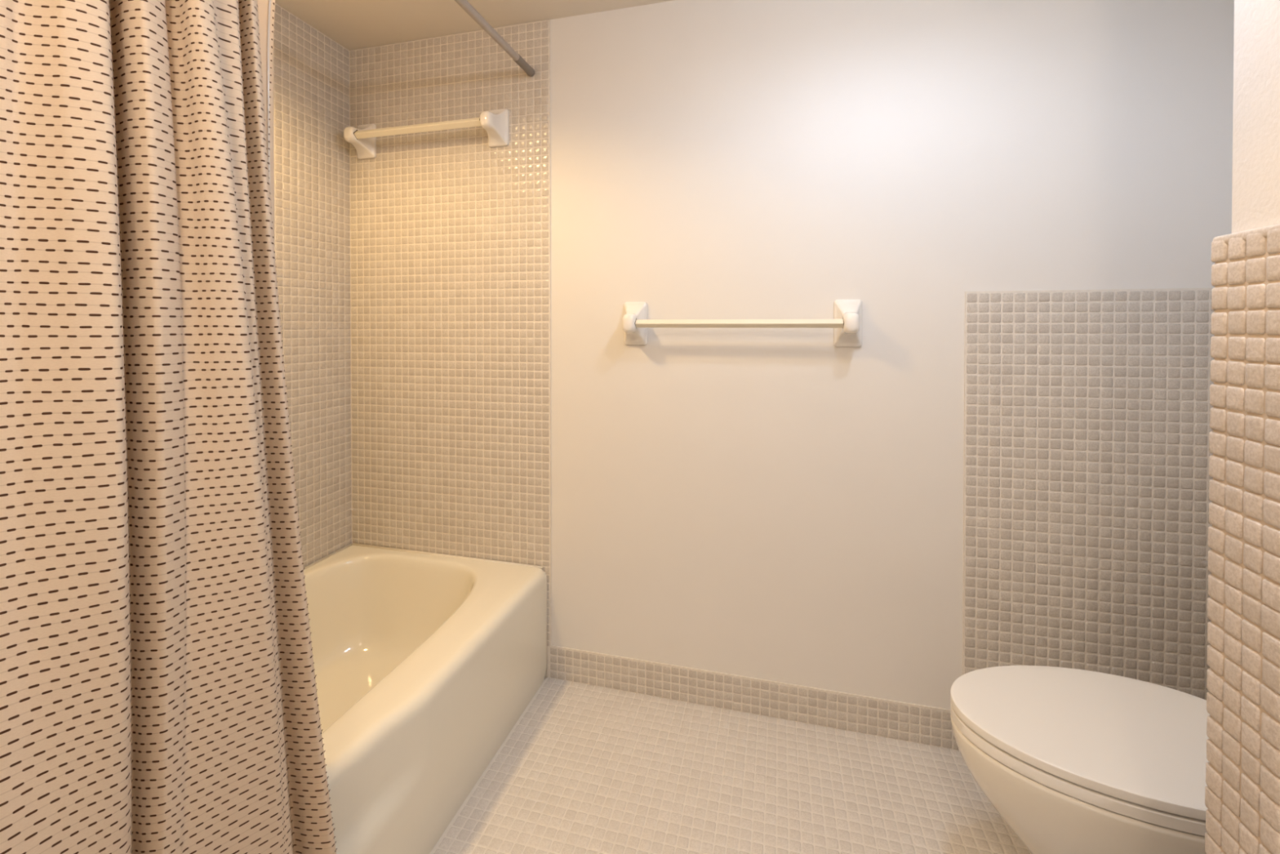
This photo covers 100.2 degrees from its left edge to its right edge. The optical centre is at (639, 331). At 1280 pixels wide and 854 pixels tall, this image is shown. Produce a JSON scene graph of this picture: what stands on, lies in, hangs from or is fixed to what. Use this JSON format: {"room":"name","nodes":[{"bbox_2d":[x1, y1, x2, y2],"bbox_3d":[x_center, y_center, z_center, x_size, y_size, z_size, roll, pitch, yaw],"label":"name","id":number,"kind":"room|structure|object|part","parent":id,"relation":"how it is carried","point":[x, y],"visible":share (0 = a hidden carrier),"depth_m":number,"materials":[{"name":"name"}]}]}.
{"room":"bathroom","nodes":[
{"label":"bathroom","id":0,"kind":"room"},
{"bbox_2d":[273,3,351,567],"bbox_3d":[-1.477,0.076,0.907,0.106,2.300,2.450,0,1,15],"label":"wall","id":1,"kind":"structure","parent":0,"point":[312,153],"depth_m":1.92,"materials":[{"name":"beige tile"}]},
{"bbox_2d":[275,0,675,50],"bbox_3d":[-0.067,-1.120,0.529,3.020,0.100,2.650,0,1,15],"label":"ceiling","id":2,"kind":"structure","parent":0,"point":[353,24],"depth_m":1.83,"materials":[{"name":"paint"}]},
{"bbox_2d":[429,677,1031,853],"bbox_3d":[-0.067,1.279,0.554,3.020,0.101,2.650,0,1,15],"label":"floor","id":3,"kind":"structure","parent":0,"point":[584,768],"depth_m":1.43,"materials":[{"name":"tile"}]},
{"bbox_2d":[303,542,546,853],"bbox_3d":[-0.915,1.026,1.240,0.821,0.393,1.532,0,1,15],"label":"bathtub","id":4,"kind":"object","parent":3,"relation":"on","point":[425,664],"visible":0.53,"depth_m":1.52,"materials":[{"name":"ceramic"}]},
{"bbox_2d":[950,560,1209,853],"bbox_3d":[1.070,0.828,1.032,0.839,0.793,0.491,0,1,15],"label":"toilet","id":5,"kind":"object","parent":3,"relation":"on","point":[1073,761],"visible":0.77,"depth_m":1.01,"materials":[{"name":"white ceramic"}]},
{"bbox_3d":[0.978,1.026,1.056,0.650,0.397,0.374,0,1,15],"label":"bowl","id":6,"kind":"part","parent":5,"relation":"part of","materials":[{"name":"beige ceramic"}]},
{"bbox_3d":[0.942,0.813,1.064,0.575,0.022,0.374,0,1,15],"label":"seat","id":7,"kind":"part","parent":5,"relation":"part of","materials":[{"name":"white plastic"}]},
{"bbox_3d":[0.942,0.789,1.063,0.575,0.019,0.374,0,1,15],"label":"lid","id":8,"kind":"part","parent":5,"relation":"part of","materials":[{"name":"white plastic"}]},
{"bbox_3d":[1.297,0.524,1.192,0.041,0.022,0.061,0,1,15],"label":"flush lever","id":9,"kind":"part","parent":5,"relation":"part of","materials":[{"name":"metal"}]},
{"bbox_2d":[349,0,1234,709],"bbox_3d":[0.252,0.067,1.773,3.020,2.300,0.106,0,1,15],"label":"wall","id":10,"kind":"structure","parent":0,"point":[1023,203],"depth_m":1.65,"materials":[{"name":"beige paint"}]},
{"bbox_2d":[343,108,509,159],"bbox_3d":[-0.786,-0.725,1.929,0.638,0.130,0.100,0,1,15],"label":"towel bar","id":11,"kind":"object","parent":10,"relation":"attached to","point":[495,122],"visible":1,"depth_m":1.90,"materials":[{"name":"white ceramic"}]},
{"bbox_2d":[454,0,534,76],"bbox_3d":[-0.573,-0.899,1.130,0.029,0.029,1.532,0,1,15],"label":"shower curtain rod","id":12,"kind":"object","parent":10,"relation":"attached to","point":[464,5],"visible":1,"depth_m":1.62,"materials":[{"name":"metal"}]},
{"bbox_2d":[0,0,337,853],"bbox_3d":[-0.633,0.109,0.687,0.207,2.038,0.472,0,1,20],"label":"shower curtain","id":13,"kind":"object","parent":12,"relation":"hanging from","point":[158,695],"visible":1,"depth_m":0.65,"materials":[{"name":"fabric"}]},
{"bbox_2d":[257,0,275,239],"bbox_3d":[-0.773,-0.033,0.791,0.096,1.660,0.496,0,1,15],"label":"liner","id":14,"kind":"object","parent":13,"relation":"hanging from","point":[265,7],"visible":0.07,"depth_m":1.01,"materials":[{"name":"beige plastic"}]},
{"bbox_2d":[622,299,862,346],"bbox_3d":[0.296,-0.026,1.661,0.746,0.143,0.100,0,1,15],"label":"towel bar","id":15,"kind":"object","parent":10,"relation":"attached to","point":[846,322],"visible":1,"depth_m":1.62,"materials":[{"name":"white ceramic"}]},
{"bbox_2d":[550,644,959,750],"bbox_3d":[0.312,1.161,1.717,1.296,0.114,0.006,0,1,15],"label":"baseboard","id":16,"kind":"structure","parent":10,"relation":"attached to","point":[884,717],"depth_m":1.70,"materials":[{"name":"tile"}]},
{"bbox_2d":[1204,0,1279,853],"bbox_3d":[1.016,0.080,0.510,0.707,2.300,0.101,0,1,15],"label":"wall partition","id":17,"kind":"structure","parent":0,"point":[1242,788],"depth_m":0.60,"materials":[{"name":"beige tile"}]}
]}

